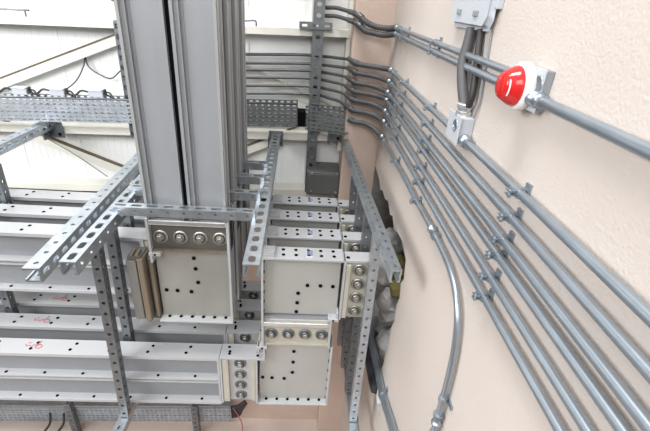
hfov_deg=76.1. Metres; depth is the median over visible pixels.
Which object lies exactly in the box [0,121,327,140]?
beam
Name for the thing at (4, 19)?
beam
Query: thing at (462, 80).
power cable
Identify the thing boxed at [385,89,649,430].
conduit
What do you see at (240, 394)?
washer
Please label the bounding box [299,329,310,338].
washer
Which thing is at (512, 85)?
beacon
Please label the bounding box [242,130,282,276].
support rail
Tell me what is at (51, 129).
support rail
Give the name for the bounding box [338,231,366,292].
joint
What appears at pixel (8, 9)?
rod
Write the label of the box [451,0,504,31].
junction box
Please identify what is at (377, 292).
rubble stone
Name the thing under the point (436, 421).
conduit
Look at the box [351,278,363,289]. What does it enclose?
washer
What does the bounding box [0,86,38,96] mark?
box
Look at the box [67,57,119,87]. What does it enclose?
loose wire
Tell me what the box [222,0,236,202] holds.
busbar riser
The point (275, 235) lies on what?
duct
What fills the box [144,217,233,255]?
joint
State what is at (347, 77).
conduit
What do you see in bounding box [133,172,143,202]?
strut
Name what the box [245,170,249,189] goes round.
joint
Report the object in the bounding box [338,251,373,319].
joint
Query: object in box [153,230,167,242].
washer
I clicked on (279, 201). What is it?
duct
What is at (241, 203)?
joint
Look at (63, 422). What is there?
hanging cable
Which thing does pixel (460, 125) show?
box
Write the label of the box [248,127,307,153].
diagonal brace
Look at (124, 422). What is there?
support rail
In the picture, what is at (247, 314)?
washer
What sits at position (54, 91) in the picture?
box
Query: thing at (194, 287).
riser elbow
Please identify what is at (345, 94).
conduit
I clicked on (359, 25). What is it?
conduit
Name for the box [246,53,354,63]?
conduit
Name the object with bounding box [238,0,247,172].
busbar riser
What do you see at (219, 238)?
washer
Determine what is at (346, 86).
conduit
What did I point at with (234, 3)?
busbar riser
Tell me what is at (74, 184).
beam
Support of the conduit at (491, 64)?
attached to the wall at (598, 51)
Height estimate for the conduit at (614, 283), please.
0.031 m
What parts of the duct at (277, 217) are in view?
panel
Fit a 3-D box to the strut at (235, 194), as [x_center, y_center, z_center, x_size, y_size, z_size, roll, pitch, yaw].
[-0.447,-0.079,1.441,0.444,0.029,0.032,3,28,-3]
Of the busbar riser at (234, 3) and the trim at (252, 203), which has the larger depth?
the trim at (252, 203)
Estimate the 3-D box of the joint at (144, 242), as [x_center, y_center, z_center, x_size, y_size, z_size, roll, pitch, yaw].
[-0.654,0.185,1.644,0.084,0.266,0.078,3,28,-3]
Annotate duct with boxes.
[0,204,145,227]
[0,291,163,317]
[0,313,227,344]
[5,189,133,206]
[265,226,340,248]
[269,209,338,228]
[272,194,336,211]
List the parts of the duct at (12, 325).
busbar casing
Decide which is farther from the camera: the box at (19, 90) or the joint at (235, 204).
the box at (19, 90)
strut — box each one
[0,163,25,291]
[0,291,18,312]
[63,401,81,430]
[88,220,131,416]
[106,222,134,341]
[110,202,255,220]
[113,20,133,137]
[118,185,134,226]
[128,184,260,200]
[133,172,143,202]
[190,404,200,430]
[237,173,264,184]
[243,160,268,169]
[299,21,332,29]
[305,0,325,191]
[337,176,356,345]
[340,191,363,367]
[344,211,371,392]
[349,234,379,421]
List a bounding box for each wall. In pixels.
[0,0,348,183]
[0,188,332,418]
[340,0,649,430]
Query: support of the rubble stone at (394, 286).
on the rubble stone at (386, 303)
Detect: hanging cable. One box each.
[44,413,51,430]
[58,413,64,430]
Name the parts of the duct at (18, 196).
busbar casing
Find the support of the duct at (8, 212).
attached to the strut at (128, 221)
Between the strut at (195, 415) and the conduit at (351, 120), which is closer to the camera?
the conduit at (351, 120)
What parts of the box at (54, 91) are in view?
lid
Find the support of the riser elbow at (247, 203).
attached to the joint
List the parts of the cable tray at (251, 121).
tray end link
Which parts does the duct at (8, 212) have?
busbar casing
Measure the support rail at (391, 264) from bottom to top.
0.089 m
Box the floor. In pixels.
[0,417,339,430]
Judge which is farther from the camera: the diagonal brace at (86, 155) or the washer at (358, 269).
the diagonal brace at (86, 155)
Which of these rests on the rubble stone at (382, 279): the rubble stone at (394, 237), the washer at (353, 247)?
the rubble stone at (394, 237)
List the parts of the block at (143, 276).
plate, backing plate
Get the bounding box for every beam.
[0,15,349,37]
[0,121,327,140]
[2,176,334,196]
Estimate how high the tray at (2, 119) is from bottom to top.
0.085 m
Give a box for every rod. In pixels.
[0,8,29,16]
[245,19,256,25]
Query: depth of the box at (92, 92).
1.92 m
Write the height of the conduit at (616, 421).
0.031 m
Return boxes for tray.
[0,92,131,123]
[0,399,232,420]
[1,118,131,121]
[247,99,305,126]
[247,123,295,125]
[305,103,348,134]
[307,127,348,134]
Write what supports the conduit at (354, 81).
attached to the conduit at (617, 386)
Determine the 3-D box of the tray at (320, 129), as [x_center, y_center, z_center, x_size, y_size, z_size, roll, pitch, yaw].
[0.011,-0.417,2.037,0.207,0.006,0.072,14,29,18]
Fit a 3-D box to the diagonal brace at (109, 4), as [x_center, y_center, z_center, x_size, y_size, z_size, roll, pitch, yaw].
[-0.972,-0.961,1.882,0.264,0.180,0.018,3,28,-3]
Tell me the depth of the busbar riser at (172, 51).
1.18 m
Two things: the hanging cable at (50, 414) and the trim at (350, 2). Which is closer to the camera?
the trim at (350, 2)
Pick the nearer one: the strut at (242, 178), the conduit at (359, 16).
the strut at (242, 178)
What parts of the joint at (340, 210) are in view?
joint cap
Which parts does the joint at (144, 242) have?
joint cap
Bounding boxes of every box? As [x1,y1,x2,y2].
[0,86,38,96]
[35,87,75,97]
[74,88,114,98]
[445,102,474,149]
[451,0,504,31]
[524,65,555,113]
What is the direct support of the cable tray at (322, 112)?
attached to the strut at (317, 9)
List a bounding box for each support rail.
[0,121,64,155]
[21,153,138,281]
[59,174,141,274]
[112,402,137,430]
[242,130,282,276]
[327,126,401,282]
[341,323,359,430]
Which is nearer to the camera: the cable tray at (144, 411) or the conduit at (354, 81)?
the conduit at (354, 81)
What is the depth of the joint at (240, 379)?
1.71 m
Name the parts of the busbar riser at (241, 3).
busbar casing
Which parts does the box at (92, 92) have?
lid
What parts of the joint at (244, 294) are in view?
joint cap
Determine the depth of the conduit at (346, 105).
2.06 m
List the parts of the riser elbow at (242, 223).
panel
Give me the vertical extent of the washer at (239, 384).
0.050 m
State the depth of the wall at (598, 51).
0.68 m
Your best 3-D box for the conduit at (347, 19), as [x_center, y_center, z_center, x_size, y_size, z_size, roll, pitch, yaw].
[0.078,-0.869,1.839,0.033,0.036,0.210,-21,37,-39]
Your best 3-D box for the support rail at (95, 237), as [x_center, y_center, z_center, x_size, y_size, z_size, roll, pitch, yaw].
[-0.682,-0.141,1.586,0.042,0.041,1.182,2,28,-4]
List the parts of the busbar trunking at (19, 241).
busbar casing, busbar casing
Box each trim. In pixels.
[8,187,335,211]
[336,0,353,150]
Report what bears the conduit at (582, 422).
attached to the wall at (598, 51)
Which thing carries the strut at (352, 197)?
hanging from the support rail at (391, 264)
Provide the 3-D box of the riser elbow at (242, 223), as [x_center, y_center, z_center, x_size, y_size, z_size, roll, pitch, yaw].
[-0.481,0.116,1.773,0.274,0.309,0.083,3,28,-3]
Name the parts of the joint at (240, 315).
joint cap, plate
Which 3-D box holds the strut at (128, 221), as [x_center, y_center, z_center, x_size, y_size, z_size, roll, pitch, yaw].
[-0.804,0.289,1.775,0.059,0.919,0.034,3,28,-3]
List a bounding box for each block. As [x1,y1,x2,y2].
[126,246,162,320]
[376,389,381,410]
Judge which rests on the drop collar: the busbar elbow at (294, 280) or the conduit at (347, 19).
the busbar elbow at (294, 280)
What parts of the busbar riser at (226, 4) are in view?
busbar casing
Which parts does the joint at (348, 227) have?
plate, joint cap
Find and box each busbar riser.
[113,0,229,222]
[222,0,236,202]
[231,0,242,186]
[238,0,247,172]
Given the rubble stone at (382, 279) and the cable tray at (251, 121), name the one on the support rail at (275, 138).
the cable tray at (251, 121)
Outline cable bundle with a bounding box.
[229,400,247,417]
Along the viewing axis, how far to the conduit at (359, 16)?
1.74 m
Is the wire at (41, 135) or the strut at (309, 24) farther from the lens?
the wire at (41, 135)
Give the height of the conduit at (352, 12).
0.036 m
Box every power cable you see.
[457,27,476,102]
[466,29,483,107]
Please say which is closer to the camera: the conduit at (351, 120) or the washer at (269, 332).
the washer at (269, 332)
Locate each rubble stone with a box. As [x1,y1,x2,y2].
[371,300,392,332]
[374,285,380,301]
[375,326,390,359]
[376,258,394,291]
[376,287,398,323]
[386,227,403,253]
[389,279,402,298]
[392,253,405,278]
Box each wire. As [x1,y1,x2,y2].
[41,135,107,176]
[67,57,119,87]
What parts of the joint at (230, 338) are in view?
joint cap, plate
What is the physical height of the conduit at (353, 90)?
0.037 m
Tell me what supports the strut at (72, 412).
on the floor
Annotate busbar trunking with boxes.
[0,222,145,294]
[0,338,221,403]
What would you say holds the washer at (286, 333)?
in the joint at (299, 332)
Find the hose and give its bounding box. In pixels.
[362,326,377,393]
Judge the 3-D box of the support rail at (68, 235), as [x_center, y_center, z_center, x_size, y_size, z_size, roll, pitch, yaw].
[-0.763,-0.138,1.564,0.041,0.042,1.219,2,28,-5]
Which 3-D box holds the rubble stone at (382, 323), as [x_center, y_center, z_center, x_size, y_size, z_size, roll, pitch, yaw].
[0.306,0.506,2.093,0.162,0.182,0.178,-10,31,-25]
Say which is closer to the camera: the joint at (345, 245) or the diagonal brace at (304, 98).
the joint at (345, 245)
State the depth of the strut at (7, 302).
1.79 m
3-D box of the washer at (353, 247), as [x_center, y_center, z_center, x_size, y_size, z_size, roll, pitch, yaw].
[0.119,0.130,1.610,0.050,0.050,0.010,3,28,-3]
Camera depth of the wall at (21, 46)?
2.05 m
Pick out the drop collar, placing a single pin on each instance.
(266, 315)
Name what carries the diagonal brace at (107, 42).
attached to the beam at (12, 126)
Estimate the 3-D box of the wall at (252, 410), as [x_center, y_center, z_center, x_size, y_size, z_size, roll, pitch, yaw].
[-1.644,0.627,2.725,3.324,1.830,0.186,3,28,-3]
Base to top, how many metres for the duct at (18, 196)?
0.271 m
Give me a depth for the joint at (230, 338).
1.81 m
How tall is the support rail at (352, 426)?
0.035 m
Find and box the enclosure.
[306,162,339,195]
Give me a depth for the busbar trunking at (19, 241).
1.60 m
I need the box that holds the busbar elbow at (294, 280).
[261,245,343,321]
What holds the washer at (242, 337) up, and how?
in the joint at (230, 338)
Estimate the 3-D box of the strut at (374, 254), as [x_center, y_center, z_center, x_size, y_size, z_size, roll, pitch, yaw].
[0.146,0.460,1.570,0.040,0.936,0.034,3,28,-3]
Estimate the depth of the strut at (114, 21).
1.92 m
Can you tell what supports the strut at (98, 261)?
hanging from the support rail at (68, 235)
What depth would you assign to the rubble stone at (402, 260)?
1.90 m
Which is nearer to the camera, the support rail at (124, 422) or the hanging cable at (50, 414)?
the support rail at (124, 422)
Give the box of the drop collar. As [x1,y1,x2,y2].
[261,313,331,323]
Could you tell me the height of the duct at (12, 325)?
0.272 m
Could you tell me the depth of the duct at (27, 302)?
1.91 m
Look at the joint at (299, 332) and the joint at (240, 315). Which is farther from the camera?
the joint at (240, 315)
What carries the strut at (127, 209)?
on the support rail at (95, 237)
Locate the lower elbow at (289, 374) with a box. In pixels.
[257,333,332,405]
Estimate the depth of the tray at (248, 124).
2.00 m
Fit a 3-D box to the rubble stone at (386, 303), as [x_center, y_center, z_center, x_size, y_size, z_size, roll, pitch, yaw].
[0.315,0.414,1.926,0.137,0.160,0.180,-9,31,-24]
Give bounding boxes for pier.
[317,0,396,429]
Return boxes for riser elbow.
[148,244,235,323]
[233,225,241,298]
[240,221,245,277]
[245,201,249,244]
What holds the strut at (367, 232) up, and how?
hanging from the support rail at (391, 264)
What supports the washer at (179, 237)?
in the joint at (165, 234)
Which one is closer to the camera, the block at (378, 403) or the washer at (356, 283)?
the washer at (356, 283)
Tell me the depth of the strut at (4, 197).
1.71 m
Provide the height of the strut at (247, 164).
0.029 m
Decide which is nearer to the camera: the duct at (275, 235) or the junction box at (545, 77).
the junction box at (545, 77)
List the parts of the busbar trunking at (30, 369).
busbar casing, busbar casing, frame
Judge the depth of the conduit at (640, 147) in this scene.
0.52 m
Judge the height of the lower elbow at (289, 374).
0.342 m
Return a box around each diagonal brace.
[0,34,115,88]
[0,121,123,171]
[95,0,114,12]
[246,65,336,111]
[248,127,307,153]
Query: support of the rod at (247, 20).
on the beam at (4, 19)
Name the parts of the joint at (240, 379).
joint cap, plate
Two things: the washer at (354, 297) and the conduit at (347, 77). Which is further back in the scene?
the conduit at (347, 77)
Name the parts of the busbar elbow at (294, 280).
panel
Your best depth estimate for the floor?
3.04 m
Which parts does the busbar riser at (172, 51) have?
plate, busbar casing, plate, plate, busbar casing, plate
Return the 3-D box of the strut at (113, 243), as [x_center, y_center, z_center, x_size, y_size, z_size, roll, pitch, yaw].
[-0.800,0.356,1.648,0.059,0.919,0.034,3,28,-3]
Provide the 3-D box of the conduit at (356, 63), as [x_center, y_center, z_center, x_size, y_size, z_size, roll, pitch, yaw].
[0.221,-0.650,1.809,0.205,0.035,0.070,24,34,33]
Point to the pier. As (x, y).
(364, 48)
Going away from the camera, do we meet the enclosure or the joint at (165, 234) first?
the joint at (165, 234)
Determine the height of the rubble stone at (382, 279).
0.185 m
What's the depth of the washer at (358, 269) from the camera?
1.48 m
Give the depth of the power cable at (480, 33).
0.86 m
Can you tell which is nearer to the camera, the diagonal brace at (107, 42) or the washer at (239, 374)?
the washer at (239, 374)
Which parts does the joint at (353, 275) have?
joint cap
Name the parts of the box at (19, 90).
lid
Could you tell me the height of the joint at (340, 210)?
0.268 m
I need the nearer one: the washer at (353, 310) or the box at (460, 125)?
the box at (460, 125)
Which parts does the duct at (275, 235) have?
panel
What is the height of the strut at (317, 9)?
1.611 m
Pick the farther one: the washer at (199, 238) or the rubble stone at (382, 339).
the rubble stone at (382, 339)
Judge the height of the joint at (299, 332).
0.123 m
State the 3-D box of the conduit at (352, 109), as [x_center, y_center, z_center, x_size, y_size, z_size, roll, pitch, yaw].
[0.207,-0.465,1.906,0.205,0.045,0.070,24,34,33]
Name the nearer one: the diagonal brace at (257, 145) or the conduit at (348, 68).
the conduit at (348, 68)
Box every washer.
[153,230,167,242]
[173,231,187,243]
[193,232,207,244]
[213,232,226,244]
[234,360,245,367]
[235,370,246,378]
[235,380,246,388]
[236,390,246,398]
[239,334,250,341]
[244,311,254,318]
[248,292,257,298]
[265,328,277,337]
[282,329,294,338]
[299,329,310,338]
[315,330,327,339]
[347,225,357,231]
[348,305,360,315]
[349,243,359,251]
[349,292,362,302]
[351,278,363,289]
[353,264,365,275]
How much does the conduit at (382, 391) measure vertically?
0.174 m
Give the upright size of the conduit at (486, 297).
0.031 m
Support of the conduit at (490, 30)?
attached to the junction box at (479, 14)
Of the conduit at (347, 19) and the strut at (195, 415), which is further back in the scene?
the strut at (195, 415)
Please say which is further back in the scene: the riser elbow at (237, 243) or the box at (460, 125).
the riser elbow at (237, 243)
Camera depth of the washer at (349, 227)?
1.73 m
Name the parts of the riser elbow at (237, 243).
panel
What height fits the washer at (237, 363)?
0.050 m
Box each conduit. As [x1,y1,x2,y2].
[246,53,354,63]
[246,61,353,72]
[246,68,352,82]
[246,76,351,90]
[246,84,351,99]
[246,92,350,108]
[325,5,357,15]
[325,14,356,24]
[347,117,381,136]
[348,106,384,121]
[349,96,384,111]
[350,87,386,100]
[351,78,387,93]
[352,68,389,82]
[353,59,389,71]
[355,21,394,37]
[356,12,396,31]
[368,315,397,430]
[379,134,460,430]
[381,119,566,430]
[383,108,594,430]
[384,97,631,430]
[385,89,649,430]
[387,79,649,383]
[388,67,649,327]
[393,31,649,161]
[394,25,510,72]
[473,29,491,118]
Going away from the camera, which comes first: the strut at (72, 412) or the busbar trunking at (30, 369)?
the busbar trunking at (30, 369)
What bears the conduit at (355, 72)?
attached to the conduit at (617, 336)
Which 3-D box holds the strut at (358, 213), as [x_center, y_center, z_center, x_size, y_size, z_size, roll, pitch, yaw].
[0.117,0.324,1.823,0.046,0.936,0.034,3,28,-3]
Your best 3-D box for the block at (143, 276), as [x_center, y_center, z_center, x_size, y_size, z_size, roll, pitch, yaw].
[-0.648,0.246,1.509,0.082,0.292,0.087,3,28,-3]
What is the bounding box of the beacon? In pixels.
[495,61,536,110]
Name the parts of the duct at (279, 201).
panel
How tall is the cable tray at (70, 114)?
0.197 m
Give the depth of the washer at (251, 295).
2.06 m
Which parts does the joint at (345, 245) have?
plate, joint cap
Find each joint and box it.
[141,232,147,246]
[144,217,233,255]
[219,344,265,403]
[226,320,260,366]
[230,200,239,233]
[234,299,260,320]
[237,184,244,207]
[239,280,260,298]
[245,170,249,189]
[261,318,331,347]
[336,200,360,228]
[337,214,359,248]
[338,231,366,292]
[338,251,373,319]
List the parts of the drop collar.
collar panel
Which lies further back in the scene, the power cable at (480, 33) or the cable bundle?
the cable bundle
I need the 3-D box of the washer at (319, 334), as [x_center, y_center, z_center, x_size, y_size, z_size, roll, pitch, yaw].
[-0.013,0.469,1.623,0.050,0.050,0.010,3,28,-3]
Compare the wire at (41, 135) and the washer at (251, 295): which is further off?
the wire at (41, 135)
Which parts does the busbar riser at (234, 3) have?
busbar casing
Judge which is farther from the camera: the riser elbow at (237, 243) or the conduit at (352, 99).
the conduit at (352, 99)
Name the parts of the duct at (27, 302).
busbar casing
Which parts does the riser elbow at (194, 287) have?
panel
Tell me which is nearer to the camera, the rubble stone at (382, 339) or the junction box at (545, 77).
the junction box at (545, 77)
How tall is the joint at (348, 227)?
0.268 m
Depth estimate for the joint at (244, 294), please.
2.06 m

